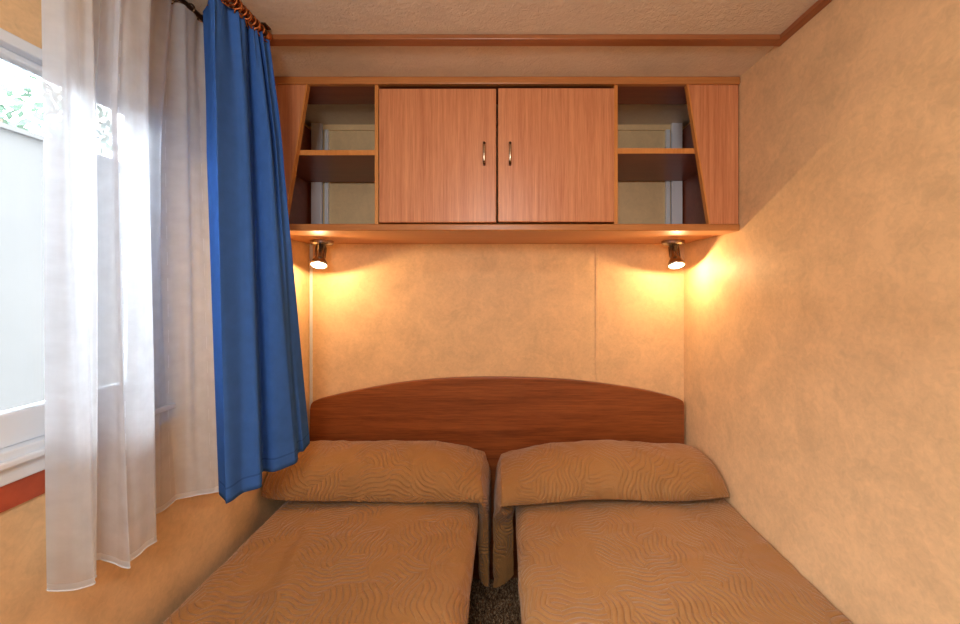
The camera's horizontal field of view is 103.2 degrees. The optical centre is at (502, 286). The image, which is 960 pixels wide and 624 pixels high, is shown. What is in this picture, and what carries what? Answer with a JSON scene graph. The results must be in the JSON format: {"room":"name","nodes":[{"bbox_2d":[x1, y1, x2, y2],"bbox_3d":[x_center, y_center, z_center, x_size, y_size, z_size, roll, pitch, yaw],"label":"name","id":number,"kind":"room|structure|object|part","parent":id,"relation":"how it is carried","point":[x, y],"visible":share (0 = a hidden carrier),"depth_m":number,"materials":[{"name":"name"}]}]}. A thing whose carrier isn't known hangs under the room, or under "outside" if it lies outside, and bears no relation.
{"room":"bedroom","nodes":[
{"label":"bedroom","id":0,"kind":"room"},
{"bbox_2d":[0,0,308,623],"bbox_3d":[-0.858,0.273,0.500,0.060,1.914,2.241,0,0,0],"label":"wall","id":1,"kind":"structure","parent":0,"point":[196,535],"depth_m":0.86,"materials":[{"name":"paint"}]},
{"bbox_2d":[0,470,44,512],"bbox_3d":[-0.825,0.348,0.161,0.006,0.044,1.042,0,0,0],"label":"trim","id":2,"kind":"structure","parent":1,"relation":"attached to","point":[13,494],"depth_m":0.65,"materials":[{"name":"brown wood"}]},
{"bbox_2d":[0,28,175,486],"bbox_3d":[-0.846,-0.048,0.301,0.084,0.748,1.322,0,0,0],"label":"window","id":3,"kind":"structure","parent":1,"relation":"in","point":[22,429],"depth_m":0.65,"materials":[{"name":"white plastic"}]},
{"bbox_3d":[-0.852,-0.048,0.301,0.072,0.748,1.322,0,0,0],"label":"frame","id":4,"kind":"part","parent":3,"relation":"part of","materials":[{"name":"white plastic"}]},
{"bbox_3d":[-0.849,-0.066,0.298,0.027,0.673,1.237,0,0,0],"label":"sash","id":5,"kind":"part","parent":3,"relation":"part of","materials":[{"name":"white plastic"}]},
{"bbox_3d":[-0.810,0.290,0.301,0.012,0.012,1.322,0,0,0],"label":"sill","id":6,"kind":"part","parent":3,"relation":"part of","materials":[{"name":"white plastic"}]},
{"bbox_2d":[469,579,519,623],"bbox_3d":[-0.028,1.255,0.500,1.720,0.050,2.361,0,0,0],"label":"floor","id":7,"kind":"structure","parent":0,"point":[482,619],"depth_m":1.47,"materials":[{"name":"carpet"}]},
{"bbox_2d":[468,576,520,623],"bbox_3d":[-0.019,1.219,1.382,0.325,0.022,0.430,0,0,0],"label":"carpet","id":8,"kind":"object","parent":7,"relation":"on","point":[509,593],"visible":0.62,"depth_m":1.46,"materials":[{"name":"brown carpet"}]},
{"bbox_2d":[172,0,817,126],"bbox_3d":[-0.028,-0.709,0.500,1.720,0.050,2.361,0,0,0],"label":"ceiling","id":9,"kind":"structure","parent":0,"point":[282,16],"depth_m":1.02,"materials":[{"name":"beige paint"}]},
{"bbox_2d":[179,0,202,21],"bbox_3d":[-0.748,-0.669,0.379,0.028,0.029,1.257,0,0,0],"label":"curtain rod","id":10,"kind":"object","parent":9,"relation":"attached to","point":[190,7],"visible":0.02,"depth_m":0.91,"materials":[{"name":"brown metal"}]},
{"bbox_2d":[41,0,218,591],"bbox_3d":[-0.763,-0.070,0.783,0.117,1.216,0.414,0,0,-6],"label":"curtain","id":11,"kind":"object","parent":10,"relation":"hanging from","point":[128,325],"visible":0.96,"depth_m":0.72,"materials":[{"name":"white fabric"}]},
{"bbox_2d":[231,0,271,40],"bbox_3d":[-0.628,-0.669,0.386,0.028,0.029,1.272,0,0,0],"label":"curtain rod","id":12,"kind":"object","parent":9,"relation":"attached to","point":[267,35],"visible":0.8,"depth_m":0.98,"materials":[{"name":"brown wood"}]},
{"bbox_3d":[-0.628,-0.668,0.375,0.012,0.012,1.250,0,0,0],"label":"rod","id":13,"kind":"part","parent":12,"relation":"part of","materials":[{"name":"brown wood"}]},
{"bbox_2d":[203,0,309,503],"bbox_3d":[-0.664,-0.085,1.036,0.127,1.187,0.401,0,0,4],"label":"curtain","id":14,"kind":"object","parent":12,"relation":"hanging from","point":[262,420],"visible":1,"depth_m":0.94,"materials":[{"name":"blue fabric"}]},
{"bbox_2d":[309,127,683,434],"bbox_3d":[-0.028,0.273,1.651,1.720,1.914,0.060,0,0,0],"label":"wall","id":15,"kind":"structure","parent":0,"point":[383,314],"depth_m":1.62,"materials":[{"name":"paint"}]},
{"bbox_2d":[310,244,312,405],"bbox_3d":[-0.818,0.523,1.619,0.012,1.413,0.004,0,0,0],"label":"trim","id":16,"kind":"structure","parent":15,"relation":"attached to","point":[311,246],"depth_m":1.62,"materials":[{"name":"white plastic"}]},
{"bbox_2d":[309,376,683,578],"bbox_3d":[-0.030,0.804,1.608,1.584,0.848,0.024,0,0,0],"label":"headboard","id":17,"kind":"object","parent":15,"relation":"attached to","point":[495,416],"visible":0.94,"depth_m":1.60,"materials":[{"name":"laminate"}]},
{"bbox_2d":[274,77,739,243],"bbox_3d":[-0.028,-0.439,1.411,1.596,0.512,0.418,0,0,0],"label":"upper cabinet","id":18,"kind":"object","parent":15,"relation":"attached to","point":[428,155],"visible":0.9,"depth_m":1.23,"materials":[{"name":"brown wood"}]},
{"bbox_3d":[-0.732,-0.432,1.246,0.181,0.454,0.016,0,0,0],"label":"slanted panel","id":19,"kind":"part","parent":18,"relation":"part of","materials":[{"name":"brown wood"}]},
{"bbox_3d":[-0.818,-0.432,1.431,0.016,0.454,0.378,0,0,0],"label":"panel","id":20,"kind":"part","parent":18,"relation":"part of","materials":[{"name":"laminate"}]},
{"bbox_2d":[310,239,333,269],"bbox_3d":[-0.715,-0.126,1.491,0.086,0.114,0.105,0,0,0],"label":"spot lamp","id":21,"kind":"object","parent":18,"relation":"attached to","point":[319,262],"visible":1,"depth_m":1.47,"materials":[{"name":"silver metal"}]},
{"bbox_3d":[-0.712,-0.086,1.470,0.055,0.027,0.051,0,0,0],"label":"bulb","id":22,"kind":"part","parent":21,"relation":"part of","materials":[{"name":"white glass"}]},
{"bbox_3d":[-0.715,-0.173,1.500,0.086,0.019,0.086,0,0,0],"label":"plate","id":23,"kind":"part","parent":21,"relation":"part of","materials":[{"name":"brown metal"}]},
{"bbox_2d":[296,155,374,181],"bbox_3d":[-0.614,-0.444,1.419,0.391,0.017,0.321,0,0,0],"label":"shelf","id":24,"kind":"object","parent":18,"relation":"attached to","point":[310,168],"depth_m":1.40,"materials":[{"name":"laminate"}]},
{"bbox_3d":[-0.590,-0.435,1.614,0.354,0.460,0.012,0,0,0],"label":"panel","id":25,"kind":"part","parent":18,"relation":"part of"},
{"bbox_3d":[-0.211,-0.424,1.232,0.378,0.431,0.015,0,0,0],"label":"door","id":26,"kind":"part","parent":18,"relation":"part of","materials":[{"name":"brown wood"}]},
{"bbox_3d":[-0.060,-0.428,1.213,0.009,0.075,0.022,0,0,0],"label":"handle","id":27,"kind":"part","parent":18,"relation":"part of","materials":[{"name":"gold metal"}]},
{"bbox_3d":[-0.028,-0.671,1.242,1.596,0.024,0.020,0,0,0],"label":"rail","id":28,"kind":"part","parent":18,"relation":"part of","materials":[{"name":"brown wood"}]},
{"bbox_3d":[0.023,-0.428,1.213,0.009,0.075,0.022,0,0,0],"label":"handle","id":29,"kind":"part","parent":18,"relation":"part of","materials":[{"name":"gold metal"}]},
{"bbox_3d":[0.171,-0.425,1.232,0.375,0.431,0.015,0,0,0],"label":"door","id":30,"kind":"part","parent":18,"relation":"part of","materials":[{"name":"brown wood"}]},
{"bbox_3d":[0.540,-0.435,1.614,0.343,0.460,0.012,0,0,0],"label":"panel","id":31,"kind":"part","parent":18,"relation":"part of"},
{"bbox_2d":[618,154,697,180],"bbox_3d":[0.564,-0.450,1.419,0.379,0.017,0.321,0,0,0],"label":"shelf","id":32,"kind":"object","parent":18,"relation":"attached to","point":[631,167],"depth_m":1.40,"materials":[{"name":"laminate"}]},
{"bbox_2d":[661,239,685,269],"bbox_3d":[0.671,-0.126,1.492,0.086,0.114,0.103,0,0,0],"label":"spot lamp","id":33,"kind":"object","parent":18,"relation":"attached to","point":[675,262],"visible":1,"depth_m":1.47,"materials":[{"name":"silver metal"}]},
{"bbox_3d":[0.671,-0.173,1.500,0.086,0.019,0.086,0,0,0],"label":"plate","id":34,"kind":"part","parent":33,"relation":"part of","materials":[{"name":"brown metal"}]},
{"bbox_3d":[0.671,-0.085,1.472,0.055,0.025,0.052,0,0,0],"label":"bulb","id":35,"kind":"part","parent":33,"relation":"part of","materials":[{"name":"white glass"}]},
{"bbox_3d":[0.762,-0.432,1.431,0.016,0.454,0.378,0,0,0],"label":"panel","id":36,"kind":"part","parent":18,"relation":"part of","materials":[{"name":"laminate"}]},
{"bbox_3d":[0.685,-0.432,1.246,0.163,0.454,0.016,0,0,0],"label":"slanted panel","id":37,"kind":"part","parent":18,"relation":"part of","materials":[{"name":"brown wood"}]},
{"bbox_2d":[596,244,598,381],"bbox_3d":[0.401,0.523,1.619,0.012,1.413,0.003,0,0,0],"label":"trim","id":38,"kind":"structure","parent":15,"relation":"attached to","point":[597,245],"depth_m":1.62,"materials":[{"name":"paper"}]},
{"bbox_2d":[684,0,959,623],"bbox_3d":[0.802,0.273,0.500,0.060,1.914,2.241,0,0,0],"label":"wall","id":39,"kind":"structure","parent":0,"point":[822,332],"depth_m":0.85,"materials":[{"name":"paint"}]},
{"bbox_2d":[270,34,779,45],"bbox_3d":[-0.028,-0.677,1.043,1.556,0.014,0.032,0,0,0],"label":"trim","id":40,"kind":"structure","parent":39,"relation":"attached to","point":[277,39],"depth_m":1.03,"materials":[{"name":"brown wood"}]},
{"bbox_2d":[773,0,832,45],"bbox_3d":[0.761,-0.677,0.220,0.022,0.014,1.679,0,0,0],"label":"trim","id":41,"kind":"structure","parent":39,"relation":"attached to","point":[819,5],"depth_m":0.96,"materials":[{"name":"brown wood"}]},
{"label":"outside","id":42,"kind":"structure","parent":0,"visible":0},
{"bbox_3d":[-8.550,1.755,3.000,14.900,0.050,22.000,0,0,0],"label":"ground","id":43,"kind":"structure","parent":42,"visible":0},
{"bbox_2d":[0,61,42,135],"bbox_3d":[-5.186,-0.461,3.900,2.003,4.392,2.019,0,0,0],"label":"tree","id":44,"kind":"object","parent":43,"relation":"on","point":[27,88],"visible":0.09,"depth_m":3.88,"materials":[{"name":"green plant"}]},
{"bbox_2d":[0,122,43,411],"bbox_3d":[-2.675,0.443,2.000,0.210,2.575,10.000,0,0,0],"label":"wall","id":45,"kind":"structure","parent":43,"relation":"on","point":[21,150],"depth_m":2.05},
{"bbox_3d":[-0.425,0.996,0.647,0.526,0.467,1.875,0,0,0],"label":"bed","id":46,"kind":"object","parent":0,"visible":0},
{"bbox_2d":[162,440,490,623],"bbox_3d":[-0.433,0.816,0.643,0.771,0.451,1.896,0,0,0],"label":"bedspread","id":47,"kind":"object","parent":46,"relation":"on","point":[384,531],"visible":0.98,"depth_m":1.08,"materials":[{"name":"brown fabric"}]},
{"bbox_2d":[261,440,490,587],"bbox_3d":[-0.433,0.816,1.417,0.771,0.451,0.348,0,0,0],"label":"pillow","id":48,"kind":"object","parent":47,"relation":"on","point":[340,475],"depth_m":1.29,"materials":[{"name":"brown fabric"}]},
{"bbox_3d":[0.404,0.996,0.647,0.563,0.467,1.875,0,0,0],"label":"bed","id":49,"kind":"object","parent":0,"visible":0},
{"bbox_2d":[493,440,852,623],"bbox_3d":[0.367,0.815,0.643,0.804,0.452,1.896,0,0,0],"label":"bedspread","id":50,"kind":"object","parent":49,"relation":"on","point":[608,531],"visible":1,"depth_m":1.08,"materials":[{"name":"brown fabric"}]},
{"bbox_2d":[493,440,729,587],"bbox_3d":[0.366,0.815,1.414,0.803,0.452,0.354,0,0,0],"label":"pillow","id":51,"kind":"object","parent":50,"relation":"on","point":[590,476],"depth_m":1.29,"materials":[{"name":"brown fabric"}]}
]}

